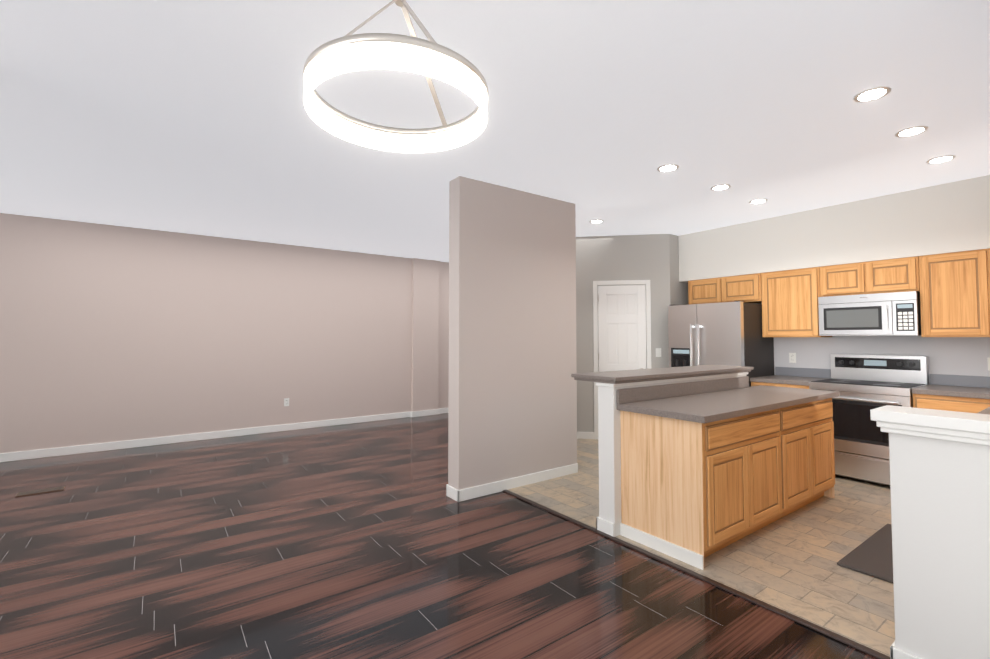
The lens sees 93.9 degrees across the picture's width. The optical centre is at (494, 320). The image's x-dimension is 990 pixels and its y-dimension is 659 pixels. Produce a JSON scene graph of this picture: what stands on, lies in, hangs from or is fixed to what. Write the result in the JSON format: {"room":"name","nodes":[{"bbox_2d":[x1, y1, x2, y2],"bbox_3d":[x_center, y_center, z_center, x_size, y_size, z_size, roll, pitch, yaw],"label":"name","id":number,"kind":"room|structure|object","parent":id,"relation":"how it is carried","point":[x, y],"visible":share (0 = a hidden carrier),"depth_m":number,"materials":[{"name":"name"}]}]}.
{"room":"dining room","nodes":[
{"label":"dining room","id":0,"kind":"room"},
{"bbox_2d":[0,213,448,452],"bbox_3d":[-2.232,0.268,7.348,11.500,2.700,0.195,2,-3,-36],"label":"wall","id":1,"kind":"structure","parent":0,"point":[111,333],"depth_m":6.06,"materials":[{"name":"beige paint"}]},
{"bbox_2d":[284,398,288,405],"bbox_3d":[-3.009,1.183,6.674,0.070,0.114,0.008,2,-3,-36],"label":"electrical outlet","id":2,"kind":"object","parent":1,"relation":"attached to","point":[286,401],"visible":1,"depth_m":6.67,"materials":[{"name":"white plastic"}]},
{"bbox_2d":[0,413,877,658],"bbox_3d":[-0.047,1.529,4.303,11.500,0.050,7.610,2,-3,-36],"label":"floor","id":3,"kind":"structure","parent":0,"point":[367,540],"depth_m":2.67,"materials":[{"name":"brown wood"}]},
{"bbox_2d":[15,486,65,496],"bbox_3d":[-3.949,1.489,4.021,0.300,0.008,0.110,2,-3,-36],"label":"floor vent","id":4,"kind":"object","parent":3,"relation":"in","point":[40,491],"visible":1,"depth_m":4.01,"materials":[{"name":"brown metal"}]},
{"bbox_2d":[503,490,889,658],"bbox_3d":[0.861,1.448,2.975,0.040,0.011,2.670,2,-3,-36],"label":"trim","id":5,"kind":"structure","parent":3,"relation":"on","point":[845,640],"depth_m":2.44,"materials":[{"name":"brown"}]},
{"bbox_2d":[0,0,989,261],"bbox_3d":[-0.047,-1.234,4.407,11.500,0.080,7.610,2,-3,-36],"label":"ceiling","id":6,"kind":"structure","parent":0,"point":[184,116],"depth_m":2.79,"materials":[{"name":"white paint"}]},
{"bbox_2d":[303,0,487,152],"bbox_3d":[-0.322,-0.991,1.565,0.600,0.620,0.600,2,-3,-36],"label":"pendant light","id":7,"kind":"object","parent":6,"relation":"hanging from","point":[413,53],"visible":1,"depth_m":1.40,"materials":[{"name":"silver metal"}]},
{"bbox_2d":[589,219,603,222],"bbox_3d":[1.185,-1.153,5.396,0.163,0.008,0.163,2,-3,-36],"label":"recessed light","id":8,"kind":"object","parent":6,"relation":"in","point":[596,221],"visible":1,"depth_m":5.38,"materials":[{"name":"white"}]},
{"bbox_2d":[657,164,678,171],"bbox_3d":[1.384,-1.217,3.699,0.163,0.008,0.163,2,-3,-36],"label":"recessed light","id":9,"kind":"object","parent":6,"relation":"in","point":[668,168],"visible":1,"depth_m":3.69,"materials":[{"name":"white"}]},
{"bbox_2d":[711,184,730,190],"bbox_3d":[2.039,-1.199,4.176,0.163,0.008,0.163,2,-3,-36],"label":"recessed light","id":10,"kind":"object","parent":6,"relation":"in","point":[720,187],"visible":0.98,"depth_m":4.16,"materials":[{"name":"white"}]},
{"bbox_2d":[749,199,767,203],"bbox_3d":[2.621,-1.183,4.599,0.163,0.008,0.163,2,-3,-36],"label":"recessed light","id":11,"kind":"object","parent":6,"relation":"in","point":[757,201],"visible":0.94,"depth_m":4.59,"materials":[{"name":"white"}]},
{"bbox_2d":[853,86,890,101],"bbox_3d":[2.103,-1.259,2.578,0.163,0.008,0.163,2,-3,-36],"label":"recessed light","id":12,"kind":"object","parent":6,"relation":"in","point":[871,94],"visible":1,"depth_m":2.57,"materials":[{"name":"white"}]},
{"bbox_2d":[895,125,927,136],"bbox_3d":[2.742,-1.242,3.043,0.163,0.008,0.163,2,-3,-36],"label":"recessed light","id":13,"kind":"object","parent":6,"relation":"in","point":[911,131],"visible":1,"depth_m":3.03,"materials":[{"name":"white"}]},
{"bbox_2d":[926,155,955,163],"bbox_3d":[3.396,-1.224,3.520,0.163,0.008,0.163,2,-3,-36],"label":"recessed light","id":14,"kind":"object","parent":6,"relation":"in","point":[941,159],"visible":0.98,"depth_m":3.51,"materials":[{"name":"white"}]},
{"bbox_2d":[448,176,576,489],"bbox_3d":[0.210,0.153,4.307,1.380,2.700,0.170,2,-3,-36],"label":"wall","id":15,"kind":"structure","parent":0,"point":[512,407],"depth_m":4.14,"materials":[{"name":"beige paint"}]},
{"bbox_2d":[0,408,921,658],"bbox_3d":[-0.047,1.456,4.306,11.500,0.095,7.310,2,-3,-36],"label":"baseboard","id":16,"kind":"structure","parent":15,"relation":"attached to","point":[455,494],"depth_m":5.40,"materials":[{"name":"white wood"}]},
{"bbox_2d":[576,234,688,431],"bbox_3d":[1.736,0.233,6.433,1.407,2.700,1.350,2,-3,-36],"label":"wall","id":17,"kind":"structure","parent":0,"point":[653,259],"depth_m":6.13,"materials":[{"name":"grey paint"}]},
{"bbox_2d":[577,280,651,438],"bbox_3d":[1.661,0.521,6.073,1.254,2.098,0.018,0,-2,9],"label":"door frame","id":18,"kind":"structure","parent":17,"relation":"attached to","point":[587,435],"depth_m":6.09,"materials":[{"name":"white wood"}]},
{"bbox_2d":[598,285,646,371],"bbox_3d":[1.674,0.548,6.058,0.449,2.018,0.460,2,-3,-36],"label":"pantry door","id":19,"kind":"structure","parent":17,"relation":"in","point":[621,327],"depth_m":6.08,"materials":[{"name":"white wood"}]},
{"bbox_2d":[656,348,660,356],"bbox_3d":[2.125,0.420,6.006,0.070,0.115,0.011,0,-2,9],"label":"switch plate","id":20,"kind":"object","parent":17,"relation":"attached to","point":[658,352],"visible":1,"depth_m":6.00,"materials":[{"name":"white plastic"}]},
{"bbox_2d":[508,439,894,656],"bbox_3d":[2.135,1.499,4.256,3.570,0.006,4.960,2,-3,-36],"label":"floor","id":21,"kind":"structure","parent":0,"point":[787,563],"depth_m":2.85,"materials":[{"name":"beige tile"}]},
{"bbox_2d":[591,369,838,569],"bbox_3d":[1.772,0.960,3.541,2.095,1.031,0.757,2,-3,-36],"label":"kitchen island","id":22,"kind":"object","parent":21,"relation":"on","point":[698,464],"depth_m":3.07,"materials":[{"name":"brown wood"}]},
{"bbox_2d":[571,365,753,380],"bbox_3d":[1.460,0.445,3.809,1.925,0.071,0.410,2,-3,-36],"label":"island countertop","id":23,"kind":"structure","parent":22,"relation":"on","point":[685,371],"depth_m":3.53,"materials":[{"name":"grey stone"}]},
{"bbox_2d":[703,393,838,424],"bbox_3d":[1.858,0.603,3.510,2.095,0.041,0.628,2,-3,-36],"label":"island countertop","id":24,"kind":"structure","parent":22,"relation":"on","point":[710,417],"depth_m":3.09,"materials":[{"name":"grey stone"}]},
{"bbox_2d":[668,300,773,386],"bbox_3d":[2.691,0.671,5.548,0.848,1.735,0.878,2,-3,-36],"label":"fridge","id":25,"kind":"object","parent":21,"relation":"on","point":[727,333],"visible":0.44,"depth_m":5.27,"materials":[{"name":"grey metal"}]},
{"bbox_2d":[837,524,892,582],"bbox_3d":[2.514,1.433,2.838,0.970,0.018,0.400,2,-3,-36],"label":"kitchen mat","id":26,"kind":"object","parent":21,"relation":"on","point":[872,556],"visible":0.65,"depth_m":2.77,"materials":[{"name":"grey rubber"}]},
{"bbox_2d":[809,354,928,485],"bbox_3d":[3.585,0.926,4.444,0.723,1.165,0.766,2,-3,-36],"label":"range","id":27,"kind":"object","parent":21,"relation":"on","point":[863,385],"visible":0.71,"depth_m":4.32,"materials":[{"name":"silver metal"}]},
{"bbox_2d":[750,367,989,412],"bbox_3d":[3.620,1.010,4.467,0.637,1.000,1.922,2,-3,-36],"label":"countertop","id":28,"kind":"structure","parent":21,"relation":"on","point":[964,393],"depth_m":4.08,"materials":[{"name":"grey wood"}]},
{"bbox_2d":[678,175,989,282],"bbox_3d":[3.637,-0.872,4.789,0.320,0.615,3.607,2,-3,-36],"label":"soffit","id":29,"kind":"structure","parent":0,"point":[951,217],"depth_m":4.60,"materials":[{"name":"white paint"}]},
{"bbox_2d":[754,303,989,384],"bbox_3d":[3.870,0.173,4.829,0.150,2.700,3.760,2,-3,-36],"label":"wall","id":30,"kind":"structure","parent":0,"point":[967,356],"depth_m":4.56,"materials":[{"name":"grey paint"}]},
{"bbox_2d":[688,278,715,303],"bbox_3d":[2.792,-0.359,5.908,0.340,0.322,0.508,2,-3,-36],"label":"upper cabinet","id":31,"kind":"object","parent":30,"relation":"attached to","point":[702,291],"depth_m":5.85,"materials":[{"name":"brown wood"}]},
{"bbox_2d":[716,273,759,302],"bbox_3d":[3.021,-0.370,5.594,0.340,0.322,0.509,2,-3,-36],"label":"upper cabinet","id":32,"kind":"object","parent":30,"relation":"attached to","point":[746,288],"depth_m":5.49,"materials":[{"name":"brown wood"}]},
{"bbox_2d":[789,353,795,362],"bbox_3d":[3.416,0.431,5.305,0.008,0.114,0.070,2,-3,-36],"label":"electrical outlet","id":33,"kind":"object","parent":30,"relation":"attached to","point":[792,357],"visible":1,"depth_m":5.30,"materials":[{"name":"white plastic"}]},
{"bbox_2d":[760,267,831,336],"bbox_3d":[3.344,-0.180,5.143,0.340,0.737,0.577,2,-3,-36],"label":"upper cabinet","id":34,"kind":"object","parent":30,"relation":"attached to","point":[788,298],"depth_m":5.03,"materials":[{"name":"brown wood"}]},
{"bbox_2d":[820,263,855,296],"bbox_3d":[3.648,-0.405,4.735,0.340,0.317,0.448,2,-3,-36],"label":"upper cabinet","id":35,"kind":"object","parent":30,"relation":"attached to","point":[835,280],"depth_m":4.68,"materials":[{"name":"brown wood"}]},
{"bbox_2d":[856,256,919,294],"bbox_3d":[3.842,-0.415,4.469,0.340,0.317,0.448,2,-3,-36],"label":"upper cabinet","id":36,"kind":"object","parent":30,"relation":"attached to","point":[899,274],"depth_m":4.36,"materials":[{"name":"brown wood"}]},
{"bbox_2d":[818,291,920,335],"bbox_3d":[3.708,-0.048,4.563,0.430,0.398,0.764,2,-3,-36],"label":"over-the-range microwave","id":37,"kind":"object","parent":36,"relation":"attached to","point":[889,314],"visible":1,"depth_m":4.42,"materials":[{"name":"silver metal"}]},
{"bbox_2d":[920,250,975,336],"bbox_3d":[4.121,-0.220,4.078,0.340,0.737,0.496,2,-3,-36],"label":"upper cabinet","id":38,"kind":"object","parent":30,"relation":"attached to","point":[953,288],"depth_m":4.03,"materials":[{"name":"brown wood"}]},
{"bbox_2d":[976,249,989,336],"bbox_3d":[4.344,-0.231,3.772,0.340,0.737,0.501,2,-3,-36],"label":"upper cabinet","id":39,"kind":"object","parent":30,"relation":"attached to","point":[983,255],"depth_m":3.86,"materials":[{"name":"brown wood"}]},
{"bbox_2d":[987,357,989,370],"bbox_3d":[4.347,0.383,4.029,0.008,0.114,0.070,2,-3,-36],"label":"electrical outlet","id":40,"kind":"object","parent":30,"relation":"attached to","point":[988,359],"visible":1,"depth_m":4.05,"materials":[{"name":"white plastic"}]},
{"bbox_2d":[870,405,989,658],"bbox_3d":[1.855,0.881,1.650,0.220,1.045,0.745,2,-3,-36],"label":"wall","id":41,"kind":"structure","parent":0,"point":[939,460],"depth_m":1.76,"materials":[{"name":"white paint"}]},
{"bbox_2d":[978,407,989,414],"bbox_3d":[3.286,0.941,2.632,3.341,1.000,0.642,2,-3,-36],"label":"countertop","id":42,"kind":"structure","parent":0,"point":[986,411],"depth_m":2.76,"materials":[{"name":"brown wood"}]}
]}

